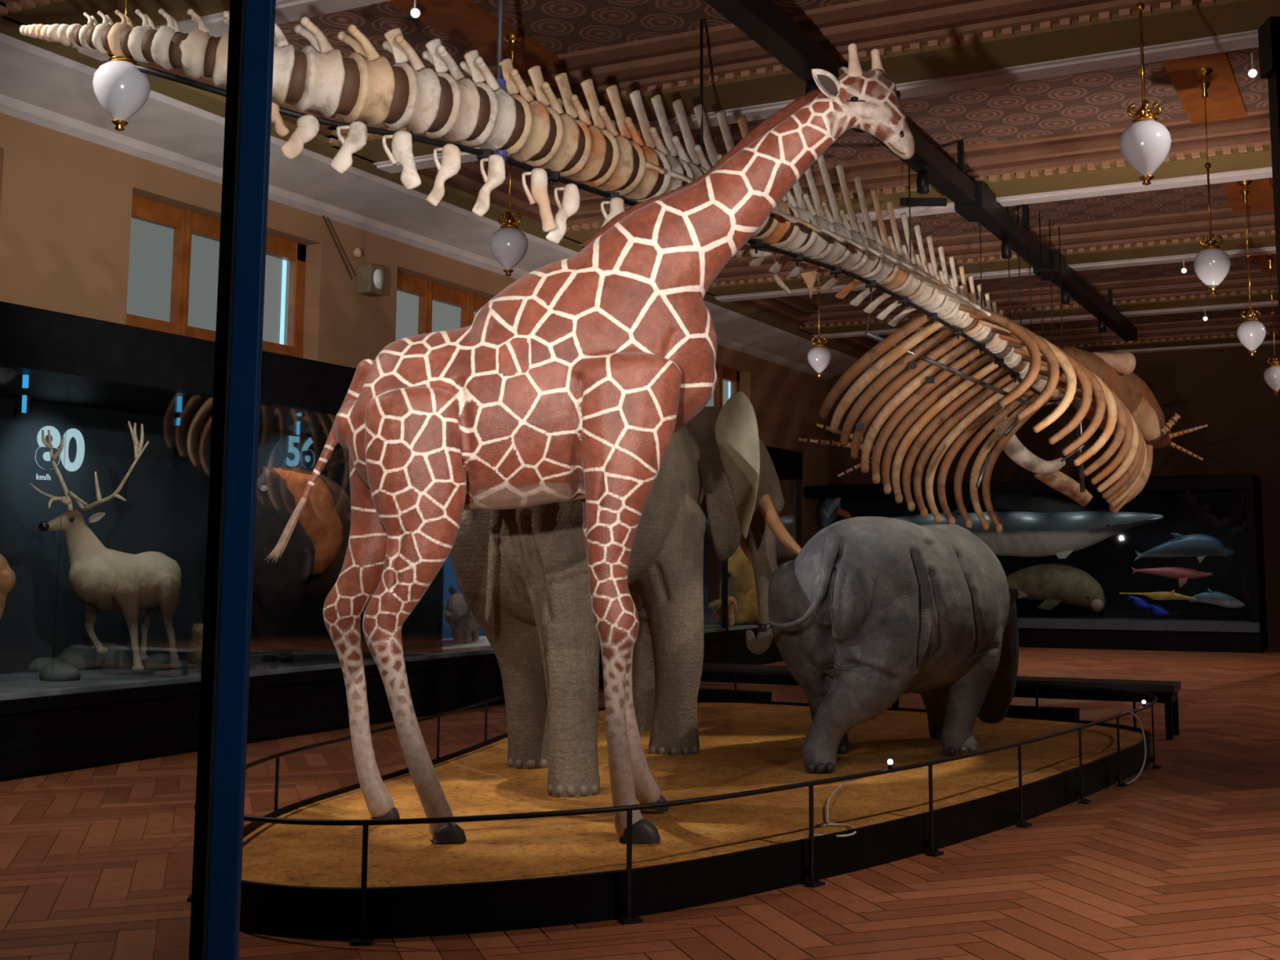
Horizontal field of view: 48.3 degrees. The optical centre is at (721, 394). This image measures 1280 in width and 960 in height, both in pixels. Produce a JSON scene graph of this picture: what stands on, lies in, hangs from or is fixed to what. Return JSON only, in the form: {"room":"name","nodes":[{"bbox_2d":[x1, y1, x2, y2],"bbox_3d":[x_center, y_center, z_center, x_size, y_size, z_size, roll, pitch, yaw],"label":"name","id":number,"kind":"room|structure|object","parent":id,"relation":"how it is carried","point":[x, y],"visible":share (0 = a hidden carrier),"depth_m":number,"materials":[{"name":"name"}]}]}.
{"room":"museum","nodes":[
{"label":"museum","id":0,"kind":"room"},
{"bbox_2d":[0,112,827,548],"bbox_3d":[-4.914,0.377,17.357,0.500,6.600,33.000,-3,-8,25],"label":"wall","id":1,"kind":"structure","parent":0,"point":[66,200],"depth_m":15.22,"materials":[{"name":"beige paint"}]},
{"bbox_2d":[125,194,306,358],"bbox_3d":[-5.775,-0.936,15.948,0.360,2.110,2.870,-3,-8,25],"label":"window","id":2,"kind":"structure","parent":1,"relation":"in","point":[172,287],"depth_m":15.65,"materials":[{"name":"orange wood"}]},
{"bbox_2d":[322,215,384,297],"bbox_3d":[-4.513,-1.725,17.465,0.348,0.913,0.884,-3,-8,25],"label":"wall speaker","id":3,"kind":"object","parent":1,"relation":"attached to","point":[370,277],"visible":1,"depth_m":17.58,"materials":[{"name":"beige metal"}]},
{"bbox_2d":[373,268,384,289],"bbox_3d":[-4.245,-1.434,17.657,0.040,0.257,0.257,-2,-7,14],"label":"grille","id":4,"kind":"object","parent":3,"relation":"attached to","point":[378,273],"depth_m":17.61,"materials":[{"name":"white plastic"}]},
{"bbox_2d":[0,32,872,379],"bbox_3d":[-3.234,-2.184,19.092,1.320,0.500,29.000,-3,-8,25],"label":"trim","id":5,"kind":"structure","parent":1,"relation":"attached to","point":[38,86],"depth_m":15.96,"materials":[{"name":"grey paint"}]},
{"bbox_2d":[395,271,490,341],"bbox_3d":[-3.920,-0.469,19.827,0.360,2.110,2.920,-3,-8,25],"label":"window","id":6,"kind":"structure","parent":1,"relation":"in","point":[423,306],"depth_m":19.41,"materials":[{"name":"orange wood"}]},
{"bbox_2d":[705,364,739,407],"bbox_3d":[-0.349,0.430,27.293,0.360,2.110,2.770,-3,-8,25],"label":"window","id":7,"kind":"structure","parent":1,"relation":"in","point":[728,380],"depth_m":28.09,"materials":[{"name":"orange wood"}]},
{"bbox_2d":[0,647,1279,959],"bbox_3d":[4.705,3.131,12.602,20.646,0.004,33.316,-3,-8,25],"label":"floor","id":8,"kind":"structure","parent":0,"point":[1180,861],"depth_m":7.55,"materials":[{"name":"brown wood"}]},
{"bbox_2d":[188,0,275,959],"bbox_3d":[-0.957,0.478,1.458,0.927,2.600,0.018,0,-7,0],"label":"post","id":9,"kind":"object","parent":8,"relation":"on","point":[218,843],"visible":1,"depth_m":1.50,"materials":[{"name":"blue metal"}]},
{"bbox_2d":[0,301,802,781],"bbox_3d":[-3.390,1.873,17.229,2.010,3.600,18.400,-3,-8,25],"label":"display case","id":10,"kind":"object","parent":8,"relation":"on","point":[88,377],"visible":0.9,"depth_m":13.33,"materials":[{"name":"black paint"}]},
{"bbox_2d":[0,553,16,619],"bbox_3d":[-6.256,1.723,11.779,0.776,0.994,0.400,0,-7,0],"label":"antelope","id":11,"kind":"object","parent":10,"relation":"on","point":[7,576],"visible":1,"depth_m":11.76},
{"bbox_2d":[22,374,28,413],"bbox_3d":[-5.586,-0.156,11.417,0.042,0.604,0.053,-3,-8,25],"label":"tube","id":12,"kind":"object","parent":10,"relation":"hanging from","point":[25,377],"visible":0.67,"depth_m":11.39,"materials":[{"name":"blue"}]},
{"bbox_2d":[28,657,60,671],"bbox_3d":[-6.331,2.491,13.214,0.477,0.132,0.364,-3,-8,25],"label":"rock","id":13,"kind":"object","parent":10,"relation":"on","point":[37,664],"visible":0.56,"depth_m":13.04,"materials":[{"name":"grey stone"}]},
{"bbox_2d":[39,662,80,680],"bbox_3d":[-5.608,2.345,12.091,0.395,0.154,0.322,-3,-8,25],"label":"rock","id":14,"kind":"object","parent":10,"relation":"on","point":[62,671],"visible":0.97,"depth_m":11.96,"materials":[{"name":"grey stone"}]},
{"bbox_2d":[56,644,105,670],"bbox_3d":[-6.084,2.475,13.431,0.499,0.215,0.566,3,-8,-26],"label":"rock","id":15,"kind":"object","parent":10,"relation":"on","point":[82,657],"visible":0.63,"depth_m":13.26,"materials":[{"name":"grey stone"}]},
{"bbox_2d":[29,421,172,672],"bbox_3d":[-5.330,1.328,12.422,1.259,2.158,0.834,4,-8,-32],"label":"reindeer","id":16,"kind":"object","parent":10,"relation":"on","point":[102,578],"visible":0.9,"depth_m":12.35},
{"bbox_2d":[90,642,133,667],"bbox_3d":[-5.890,2.502,13.706,0.594,0.228,0.443,-3,-8,25],"label":"rock","id":17,"kind":"object","parent":10,"relation":"on","point":[117,655],"visible":0.6,"depth_m":13.52,"materials":[{"name":"grey stone"}]},
{"bbox_2d":[141,653,164,670],"bbox_3d":[-5.295,2.504,13.379,0.373,0.145,0.277,-3,-8,25],"label":"rock","id":18,"kind":"object","parent":10,"relation":"on","point":[155,661],"visible":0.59,"depth_m":13.25,"materials":[{"name":"grey stone"}]},
{"bbox_2d":[302,547,312,580],"bbox_3d":[-4.276,1.772,14.637,1.198,2.031,2.117,-3,-8,25],"label":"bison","id":19,"kind":"object","parent":10,"relation":"on","point":[307,570],"visible":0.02,"depth_m":13.81,"materials":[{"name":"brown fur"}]},
{"bbox_2d":[453,588,454,639],"bbox_3d":[-3.185,2.724,17.484,0.487,0.733,1.715,0,-7,0],"label":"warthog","id":20,"kind":"object","parent":10,"relation":"on","point":[454,588],"visible":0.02,"depth_m":17.13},
{"bbox_2d":[728,595,737,626],"bbox_3d":[0.007,3.412,22.412,0.432,0.478,0.605,1,-7,-6],"label":"gazelle","id":21,"kind":"object","parent":10,"relation":"on","point":[732,604],"visible":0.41,"depth_m":22.29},
{"bbox_2d":[265,43,915,844],"bbox_3d":[-0.706,0.172,7.945,3.620,4.437,0.873,0,-7,-1],"label":"giraffe","id":22,"kind":"object","parent":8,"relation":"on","point":[576,380],"visible":1,"depth_m":7.72},
{"bbox_2d":[450,391,801,797],"bbox_3d":[-0.775,1.374,11.025,1.746,3.019,4.279,-3,-8,25],"label":"elephant","id":23,"kind":"object","parent":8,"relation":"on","point":[522,573],"visible":0.6,"depth_m":10.60},
{"bbox_2d":[186,670,1161,946],"bbox_3d":[-0.107,2.581,10.200,5.499,0.512,8.952,-3,-8,25],"label":"guard railing","id":24,"kind":"object","parent":8,"relation":"on","point":[363,940],"visible":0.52,"depth_m":7.22,"materials":[{"name":"black metal"}]},
{"bbox_2d":[887,759,893,768],"bbox_3d":[0.912,2.000,7.717,0.032,0.047,0.030,-3,-8,25],"label":"lamp","id":25,"kind":"object","parent":24,"relation":"attached to","point":[890,762],"visible":1,"depth_m":7.71,"materials":[{"name":"black metal"}]},
{"bbox_2d":[1122,710,1146,784],"bbox_3d":[3.049,2.616,10.574,0.258,0.526,0.091,5,-8,-33],"label":"power cable","id":26,"kind":"object","parent":24,"relation":"hanging from","point":[1127,711],"visible":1,"depth_m":10.62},
{"bbox_2d":[1142,699,1146,706],"bbox_3d":[3.297,2.410,11.122,0.032,0.047,0.030,-3,-8,25],"label":"lamp","id":27,"kind":"object","parent":24,"relation":"attached to","point":[1144,701],"visible":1,"depth_m":11.11,"materials":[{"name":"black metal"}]},
{"bbox_2d":[239,699,1151,939],"bbox_3d":[-0.242,2.734,10.208,5.333,0.212,8.746,-4,-8,28],"label":"plinth","id":28,"kind":"object","parent":8,"relation":"on","point":[299,881],"visible":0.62,"depth_m":7.83,"materials":[{"name":"black paint"}]},
{"bbox_2d":[808,782,856,837],"bbox_3d":[0.718,2.403,8.293,0.245,0.023,1.761,-1,-7,10],"label":"power cable","id":29,"kind":"object","parent":28,"relation":"on","point":[842,784],"visible":0.95,"depth_m":7.76,"materials":[{"name":"grey plastic"}]},
{"bbox_2d":[757,516,1027,773],"bbox_3d":[1.381,1.872,10.912,1.447,1.835,3.160,-3,-8,25],"label":"rhinoceros","id":30,"kind":"object","parent":28,"relation":"on","point":[870,612],"visible":0.99,"depth_m":10.07,"materials":[{"name":"grey leather"}]},
{"bbox_2d":[697,662,799,701],"bbox_3d":[0.120,3.265,15.829,2.400,0.500,0.500,-4,-8,28],"label":"bench","id":31,"kind":"object","parent":8,"relation":"on","point":[741,677],"visible":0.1,"depth_m":15.62,"materials":[{"name":"wood"}]},
{"bbox_2d":[697,688,771,701],"bbox_3d":[0.120,3.404,15.812,0.840,0.220,0.250,-4,-8,28],"label":"shelf","id":32,"kind":"object","parent":31,"relation":"attached to","point":[703,694],"depth_m":15.72,"materials":[{"name":"black paint"}]},
{"bbox_2d":[804,475,1268,653],"bbox_3d":[6.212,3.457,29.140,9.050,3.300,1.645,-3,-8,25],"label":"display case","id":33,"kind":"object","parent":8,"relation":"on","point":[1227,508],"visible":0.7,"depth_m":28.37,"materials":[{"name":"black paint"}]},
{"bbox_2d":[819,497,851,527],"bbox_3d":[2.417,2.426,30.766,0.452,0.861,0.782,3,-7,-23],"label":"seabird","id":34,"kind":"object","parent":33,"relation":"on","point":[830,509],"visible":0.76,"depth_m":30.73,"materials":[{"name":"grey"}]},
{"bbox_2d":[838,508,1163,558],"bbox_3d":[5.642,2.841,29.462,6.777,1.108,0.716,-3,-8,25],"label":"model","id":35,"kind":"object","parent":33,"relation":"in","point":[1060,534],"visible":0.69,"depth_m":28.73},
{"bbox_2d":[1005,564,1106,611],"bbox_3d":[6.592,3.905,28.879,2.326,0.942,0.659,-3,-8,25],"label":"model","id":36,"kind":"object","parent":33,"relation":"on","point":[1060,583],"visible":0.79,"depth_m":28.55},
{"bbox_2d":[1128,593,1150,608],"bbox_3d":[8.152,4.037,27.818,0.423,0.303,0.157,-1,-7,11],"label":"model","id":37,"kind":"object","parent":33,"relation":"in","point":[1140,602],"visible":1,"depth_m":27.79},
{"bbox_2d":[1119,589,1197,599],"bbox_3d":[8.466,3.891,27.664,1.460,0.216,0.184,-3,-8,25],"label":"model","id":38,"kind":"object","parent":33,"relation":"in","point":[1171,595],"visible":1,"depth_m":27.60},
{"bbox_2d":[1147,602,1168,616],"bbox_3d":[8.472,4.171,27.656,0.396,0.253,0.151,-1,-7,5],"label":"model","id":39,"kind":"object","parent":33,"relation":"in","point":[1157,610],"visible":1,"depth_m":27.62},
{"bbox_2d":[1130,566,1213,587],"bbox_3d":[8.806,3.570,27.844,1.530,0.411,0.240,-3,-8,25],"label":"model","id":40,"kind":"object","parent":33,"relation":"in","point":[1182,574],"visible":1,"depth_m":27.74},
{"bbox_2d":[1133,533,1235,563],"bbox_3d":[9.025,2.997,27.825,1.892,0.594,0.362,-3,-8,25],"label":"model","id":41,"kind":"object","parent":33,"relation":"in","point":[1200,546],"visible":1,"depth_m":27.65},
{"bbox_2d":[1188,587,1244,608],"bbox_3d":[9.534,3.917,27.458,1.039,0.394,0.237,-3,-8,25],"label":"model","id":42,"kind":"object","parent":33,"relation":"in","point":[1218,598],"visible":0.98,"depth_m":27.38},
{"bbox_2d":[892,675,1181,739],"bbox_3d":[2.983,3.050,14.039,2.920,0.500,0.500,-3,-8,25],"label":"bench","id":43,"kind":"object","parent":8,"relation":"on","point":[1166,691],"visible":0.53,"depth_m":13.61,"materials":[{"name":"wood"}]},
{"bbox_2d":[1006,705,1079,719],"bbox_3d":[2.983,3.189,14.022,1.022,0.220,0.250,-3,-8,25],"label":"shelf","id":44,"kind":"object","parent":43,"relation":"attached to","point":[1048,712],"depth_m":13.84,"materials":[{"name":"black paint"}]},
{"bbox_2d":[1257,16,1279,326],"bbox_3d":[1.027,0.604,2.445,0.074,2.585,0.060,0,-7,0],"label":"post","id":45,"kind":"object","parent":8,"relation":"on","point":[1268,33],"visible":1,"depth_m":2.57,"materials":[{"name":"paint"}]},
{"bbox_2d":[217,0,1279,341],"bbox_3d":[4.547,-3.206,13.319,21.400,0.150,33.700,-3,-8,25],"label":"ceiling","id":46,"kind":"structure","parent":0,"point":[1098,99],"depth_m":14.53,"materials":[{"name":"brown wood"}]},
{"bbox_2d":[0,0,19,5],"bbox_3d":[2.890,-3.686,7.747,19.000,0.250,1.820,-3,-8,25],"label":"trim","id":47,"kind":"structure","parent":46,"relation":"attached to","point":[5,2],"depth_m":11.32,"materials":[{"name":"brown wood"}]},
{"bbox_2d":[0,0,64,14],"bbox_3d":[-0.889,-3.381,9.128,10.965,0.075,0.080,-3,-8,25],"label":"trim","id":48,"kind":"structure","parent":47,"relation":"attached to","point":[13,6],"depth_m":11.32,"materials":[{"name":"brown wood"}]},
{"bbox_2d":[4,0,230,26],"bbox_3d":[2.920,-3.643,7.806,19.000,0.300,0.760,-3,-8,25],"label":"trim","id":49,"kind":"structure","parent":46,"relation":"attached to","point":[69,12],"depth_m":11.35,"materials":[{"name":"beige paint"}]},
{"bbox_2d":[92,0,151,131],"bbox_3d":[-3.683,-2.685,8.831,0.330,2.157,0.330,-3,-8,25],"label":"pendant lamp","id":50,"kind":"object","parent":46,"relation":"hanging from","point":[119,86],"visible":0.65,"depth_m":8.63,"materials":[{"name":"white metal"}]},
{"bbox_2d":[71,0,391,61],"bbox_3d":[3.119,-3.573,8.221,19.000,0.340,0.310,-3,-8,25],"label":"trim","id":51,"kind":"structure","parent":46,"relation":"attached to","point":[286,11],"depth_m":11.31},
{"bbox_2d":[409,0,420,17],"bbox_3d":[-2.377,-2.993,10.998,0.077,0.188,0.130,3,-8,-26],"label":"ceiling spotlight","id":52,"kind":"object","parent":51,"relation":"attached to","point":[415,12],"visible":1,"depth_m":10.95,"materials":[{"name":"white glass"}]},
{"bbox_2d":[129,57,337,139],"bbox_3d":[-4.451,-2.973,13.670,0.620,0.250,2.860,-3,-8,25],"label":"trim","id":53,"kind":"structure","parent":46,"relation":"attached to","point":[324,131],"depth_m":14.04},
{"bbox_2d":[201,75,336,129],"bbox_3d":[-4.505,-2.994,13.699,0.500,0.200,2.860,-3,-8,25],"label":"trim","id":54,"kind":"structure","parent":46,"relation":"attached to","point":[286,105],"depth_m":14.12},
{"bbox_2d":[386,0,564,71],"bbox_3d":[-2.210,-3.224,12.372,0.560,0.060,2.300,-3,-8,25],"label":"trim","id":55,"kind":"structure","parent":46,"relation":"attached to","point":[464,21],"depth_m":12.43,"materials":[{"name":"orange wood"}]},
{"bbox_2d":[489,34,528,276],"bbox_3d":[-1.858,-2.101,12.514,0.330,2.157,0.330,-3,-8,25],"label":"pendant lamp","id":56,"kind":"object","parent":55,"relation":"hanging from","point":[508,244],"visible":0.88,"depth_m":12.35,"materials":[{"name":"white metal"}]},
{"bbox_2d":[417,160,563,222],"bbox_3d":[-2.660,-2.522,17.415,0.620,0.250,3.310,-3,-8,25],"label":"trim","id":57,"kind":"structure","parent":46,"relation":"attached to","point":[464,171],"depth_m":17.30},
{"bbox_2d":[653,131,724,166],"bbox_3d":[-0.419,-2.774,16.117,0.560,0.060,2.750,-3,-8,25],"label":"trim","id":58,"kind":"structure","parent":46,"relation":"attached to","point":[678,134],"depth_m":15.76,"materials":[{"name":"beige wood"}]},
{"bbox_2d":[325,0,1199,139],"bbox_3d":[4.584,-3.259,11.290,19.000,0.250,1.820,-3,-8,25],"label":"trim","id":59,"kind":"structure","parent":46,"relation":"attached to","point":[984,6],"depth_m":12.30,"materials":[{"name":"brown wood"}]},
{"bbox_2d":[329,0,1235,144],"bbox_3d":[0.805,-2.954,12.671,10.965,0.075,0.080,-3,-8,25],"label":"trim","id":60,"kind":"structure","parent":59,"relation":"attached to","point":[1164,6],"depth_m":12.19,"materials":[{"name":"brown wood"}]},
{"bbox_2d":[1248,53,1257,77],"bbox_3d":[4.558,-2.823,12.225,0.077,0.232,0.128,-3,-8,25],"label":"ceiling spotlight","id":61,"kind":"object","parent":59,"relation":"attached to","point":[1252,73],"visible":1,"depth_m":12.17,"materials":[{"name":"white glass"}]},
{"bbox_2d":[737,295,817,326],"bbox_3d":[1.039,-1.591,25.150,0.620,0.250,3.260,-3,-8,25],"label":"trim","id":62,"kind":"structure","parent":46,"relation":"attached to","point":[777,303],"depth_m":25.30,"materials":[{"name":"brown wood"}]},
{"bbox_2d":[334,0,1279,162],"bbox_3d":[4.614,-3.217,11.349,19.000,0.300,0.760,-3,-8,25],"label":"ceiling beam","id":63,"kind":"structure","parent":46,"relation":"attached to","point":[1220,18],"depth_m":12.33,"materials":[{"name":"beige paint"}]},
{"bbox_2d":[373,29,1258,173],"bbox_3d":[4.814,-3.147,11.763,19.000,0.340,0.310,-3,-8,25],"label":"trim","id":64,"kind":"structure","parent":46,"relation":"attached to","point":[1247,39],"depth_m":12.71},
{"bbox_2d":[807,260,831,377],"bbox_3d":[1.348,-1.314,19.806,0.330,2.157,0.330,-3,-8,25],"label":"pendant lamp","id":65,"kind":"object","parent":46,"relation":"hanging from","point":[819,357],"visible":0.88,"depth_m":19.62,"materials":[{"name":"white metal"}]},
{"bbox_2d":[833,334,886,357],"bbox_3d":[2.937,-1.113,29.119,0.620,0.250,3.410,-3,-8,25],"label":"trim","id":66,"kind":"structure","parent":46,"relation":"attached to","point":[864,340],"depth_m":29.02,"materials":[{"name":"brown wood"}]},
{"bbox_2d":[555,106,1271,227],"bbox_3d":[6.471,-2.784,15.236,19.000,0.250,1.820,-3,-8,25],"label":"trim","id":67,"kind":"structure","parent":46,"relation":"attached to","point":[1260,126],"depth_m":15.90,"materials":[{"name":"brown wood"}]},
{"bbox_2d":[565,142,1271,231],"bbox_3d":[2.692,-2.479,16.617,10.965,0.075,0.080,-3,-8,25],"label":"trim","id":68,"kind":"structure","parent":67,"relation":"attached to","point":[1258,147],"depth_m":16.11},
{"bbox_2d":[563,144,1271,244],"bbox_3d":[6.501,-2.742,15.295,19.000,0.300,0.760,-3,-8,25],"label":"trim","id":69,"kind":"structure","parent":46,"relation":"attached to","point":[1251,159],"depth_m":16.31,"materials":[{"name":"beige dusty pink-tan painted plaster"}]},
{"bbox_2d":[704,0,1137,341],"bbox_3d":[2.211,-2.473,14.850,0.320,0.940,24.000,-3,-8,25],"label":"ceiling beam","id":70,"kind":"structure","parent":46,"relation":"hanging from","point":[762,21],"depth_m":15.12,"materials":[{"name":"black metal"}]},
{"bbox_2d":[19,0,1208,532],"bbox_3d":[1.982,-0.650,15.704,3.079,4.156,18.711,-6,-9,39],"label":"skeleton","id":71,"kind":"object","parent":70,"relation":"hanging from","point":[1103,388],"visible":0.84,"depth_m":13.04,"materials":[{"name":"beige"}]},
{"bbox_2d":[804,79,818,93],"bbox_3d":[0.753,-2.493,11.759,0.129,0.240,0.129,-3,-8,25],"label":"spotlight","id":72,"kind":"object","parent":70,"relation":"attached to","point":[811,86],"depth_m":11.72,"materials":[{"name":"black metal"}]},
{"bbox_2d":[916,169,928,194],"bbox_3d":[2.039,-2.169,14.450,0.129,0.240,0.129,-3,-8,25],"label":"spotlight","id":73,"kind":"object","parent":70,"relation":"attached to","point":[922,177],"depth_m":14.40,"materials":[{"name":"black metal"}]},
{"bbox_2d":[1000,238,1011,258],"bbox_3d":[3.498,-1.802,17.499,0.129,0.240,0.129,-3,-8,25],"label":"spotlight","id":74,"kind":"object","parent":70,"relation":"attached to","point":[1004,246],"depth_m":17.45,"materials":[{"name":"black metal"}]},
{"bbox_2d":[1061,287,1070,304],"bbox_3d":[4.956,-1.435,20.548,0.129,0.240,0.129,-3,-8,25],"label":"spotlight","id":75,"kind":"object","parent":70,"relation":"attached to","point":[1065,294],"depth_m":20.50,"materials":[{"name":"black metal"}]},
{"bbox_2d":[1097,317,1106,333],"bbox_3d":[6.157,-1.132,23.059,0.129,0.240,0.129,-3,-8,25],"label":"spotlight","id":76,"kind":"object","parent":70,"relation":"attached to","point":[1101,322],"depth_m":23.01,"materials":[{"name":"black metal"}]},
{"bbox_2d":[580,166,1272,245],"bbox_3d":[6.701,-2.672,15.710,19.000,0.340,0.310,-3,-8,25],"label":"trim","id":77,"kind":"structure","parent":46,"relation":"attached to","point":[1265,172],"depth_m":16.69,"materials":[{"name":"beige paint"}]},
{"bbox_2d":[706,231,1275,296],"bbox_3d":[8.324,-2.283,19.107,19.000,0.300,0.760,-3,-8,25],"label":"trim","id":78,"kind":"structure","parent":46,"relation":"attached to","point":[1255,242],"depth_m":20.57,"materials":[{"name":"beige paint"}]},
{"bbox_2d":[712,207,1275,283],"bbox_3d":[8.294,-2.325,19.048,19.000,0.250,1.820,-3,-8,25],"label":"trim","id":79,"kind":"structure","parent":46,"relation":"attached to","point":[1264,218],"depth_m":19.79,"materials":[{"name":"brown wood"}]},
{"bbox_2d":[711,230,1275,287],"bbox_3d":[4.515,-2.021,20.428,10.965,0.075,0.080,-3,-8,25],"label":"trim","id":80,"kind":"structure","parent":79,"relation":"attached to","point":[1273,232],"depth_m":20.17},
{"bbox_2d":[714,246,1275,302],"bbox_3d":[8.524,-2.213,19.521,19.000,0.340,0.310,-3,-8,25],"label":"trim","id":81,"kind":"structure","parent":46,"relation":"attached to","point":[1271,250],"depth_m":21.10,"materials":[{"name":"beige paint"}]},
{"bbox_2d":[1181,259,1186,273],"bbox_3d":[6.620,-1.843,20.391,0.080,0.227,0.126,-3,-8,25],"label":"ceiling spotlight","id":82,"kind":"object","parent":81,"relation":"hanging from","point":[1184,270],"visible":1,"depth_m":20.34,"materials":[{"name":"white ceramic"}]},
{"bbox_2d":[799,269,1277,325],"bbox_3d":[10.160,-1.856,22.949,19.000,0.250,1.820,-3,-8,25],"label":"trim","id":83,"kind":"structure","parent":46,"relation":"attached to","point":[1265,279],"depth_m":23.96,"materials":[{"name":"brown wood"}]},
{"bbox_2d":[800,288,1277,328],"bbox_3d":[6.381,-1.551,24.330,10.965,0.075,0.080,-3,-8,25],"label":"trim","id":84,"kind":"structure","parent":83,"relation":"attached to","point":[1274,291],"depth_m":24.44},
{"bbox_2d":[800,289,1278,334],"bbox_3d":[10.190,-1.813,23.008,19.000,0.300,0.760,-3,-8,25],"label":"trim","id":85,"kind":"structure","parent":46,"relation":"attached to","point":[1259,297],"depth_m":24.62,"materials":[{"name":"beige dusty pink-tan painted plaster"}]},
{"bbox_2d":[813,300,1278,339],"bbox_3d":[10.390,-1.743,23.422,19.000,0.340,0.310,-3,-8,25],"label":"trim","id":86,"kind":"structure","parent":46,"relation":"attached to","point":[1275,303],"depth_m":24.93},
{"bbox_2d":[1203,309,1207,320],"bbox_3d":[8.269,-1.367,24.347,0.079,0.226,0.125,-3,-8,25],"label":"ceiling spotlight","id":87,"kind":"object","parent":86,"relation":"hanging from","point":[1205,318],"visible":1,"depth_m":24.29,"materials":[{"name":"white ceramic"}]},
{"bbox_2d":[890,331,1279,364],"bbox_3d":[12.120,-1.327,27.044,19.000,0.300,0.760,-3,-8,25],"label":"trim","id":88,"kind":"structure","parent":46,"relation":"attached to","point":[1219,340],"depth_m":28.44,"materials":[{"name":"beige paint"}]},
{"bbox_2d":[1161,51,1247,124],"bbox_3d":[4.639,-3.061,13.732,0.560,0.060,2.750,-3,-8,25],"label":"ceiling panel","id":89,"kind":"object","parent":46,"relation":"attached to","point":[1224,100],"depth_m":13.99,"materials":[{"name":"orange wood"}]},
{"bbox_2d":[1193,67,1231,294],"bbox_3d":[4.558,-2.002,13.337,0.330,2.157,0.330,-3,-8,25],"label":"pendant lamp","id":90,"kind":"object","parent":89,"relation":"hanging from","point":[1211,264],"visible":1,"depth_m":13.19,"materials":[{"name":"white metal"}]},
{"bbox_2d":[1219,177,1274,213],"bbox_3d":[6.495,-2.594,17.611,0.560,0.060,2.600,-3,-8,25],"label":"ceiling panel","id":91,"kind":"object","parent":46,"relation":"attached to","point":[1260,197],"depth_m":18.04,"materials":[{"name":"orange wood"}]},
{"bbox_2d":[1236,179,1266,355],"bbox_3d":[6.366,-1.536,17.210,0.330,2.157,0.330,-3,-8,25],"label":"pendant lamp","id":92,"kind":"object","parent":91,"relation":"hanging from","point":[1251,333],"visible":0.98,"depth_m":17.06,"materials":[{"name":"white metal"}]},
{"bbox_2d":[1254,253,1276,273],"bbox_3d":[8.339,-2.130,21.467,0.560,0.060,2.700,-3,-8,25],"label":"trim","id":93,"kind":"structure","parent":46,"relation":"attached to","point":[1261,260],"depth_m":22.08,"materials":[{"name":"orange wood"}]},
{"bbox_2d":[1263,253,1279,395],"bbox_3d":[8.165,-1.069,21.088,0.330,2.157,0.330,-3,-8,25],"label":"pendant lamp","id":94,"kind":"object","parent":93,"relation":"hanging from","point":[1272,374],"visible":0.97,"depth_m":20.95,"materials":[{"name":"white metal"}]},
{"bbox_3d":[2.849,-3.512,9.987,0.560,0.060,2.300,-3,-8,25],"label":"trim","id":95,"kind":"structure","parent":46,"relation":"attached to","visible":0},
{"bbox_2d":[1119,0,1171,185],"bbox_3d":[2.810,-2.458,9.544,0.330,2.157,0.330,-3,-8,25],"label":"pendant lamp","id":96,"kind":"object","parent":95,"relation":"hanging from","point":[1144,144],"visible":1,"depth_m":9.36,"materials":[{"name":"white glass"}]},
{"bbox_2d":[826,344,1279,648],"bbox_3d":[11.554,1.652,27.948,21.100,6.600,0.400,-3,-8,25],"label":"wall","id":97,"kind":"structure","parent":0,"point":[1226,390],"depth_m":28.83,"materials":[{"name":"brown paint"}]},
{"bbox_2d":[0,13,889,367],"bbox_3d":[-2.498,-2.325,18.757,0.350,0.300,29.000,-3,-8,25],"label":"trim","id":98,"kind":"structure","parent":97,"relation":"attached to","point":[215,104],"depth_m":15.74,"materials":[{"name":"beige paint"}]},
{"bbox_2d":[879,331,1279,359],"bbox_3d":[8.311,-1.065,28.366,10.965,0.075,0.080,-3,-8,25],"label":"trim","id":99,"kind":"structure","parent":97,"relation":"attached to","point":[1268,332],"depth_m":28.26,"materials":[{"name":"brown wood"}]},
{"bbox_2d":[879,314,1279,357],"bbox_3d":[12.090,-1.370,26.985,19.000,0.250,1.820,-3,-8,25],"label":"trim","id":100,"kind":"structure","parent":97,"relation":"attached to","point":[1276,322],"depth_m":27.93,"materials":[{"name":"brown wood"}]},
{"bbox_2d":[889,340,1279,366],"bbox_3d":[12.320,-1.257,27.458,19.000,0.340,0.310,-3,-8,25],"label":"trim","id":101,"kind":"structure","parent":97,"relation":"attached to","point":[1269,342],"depth_m":28.80,"materials":[{"name":"brown wood"}]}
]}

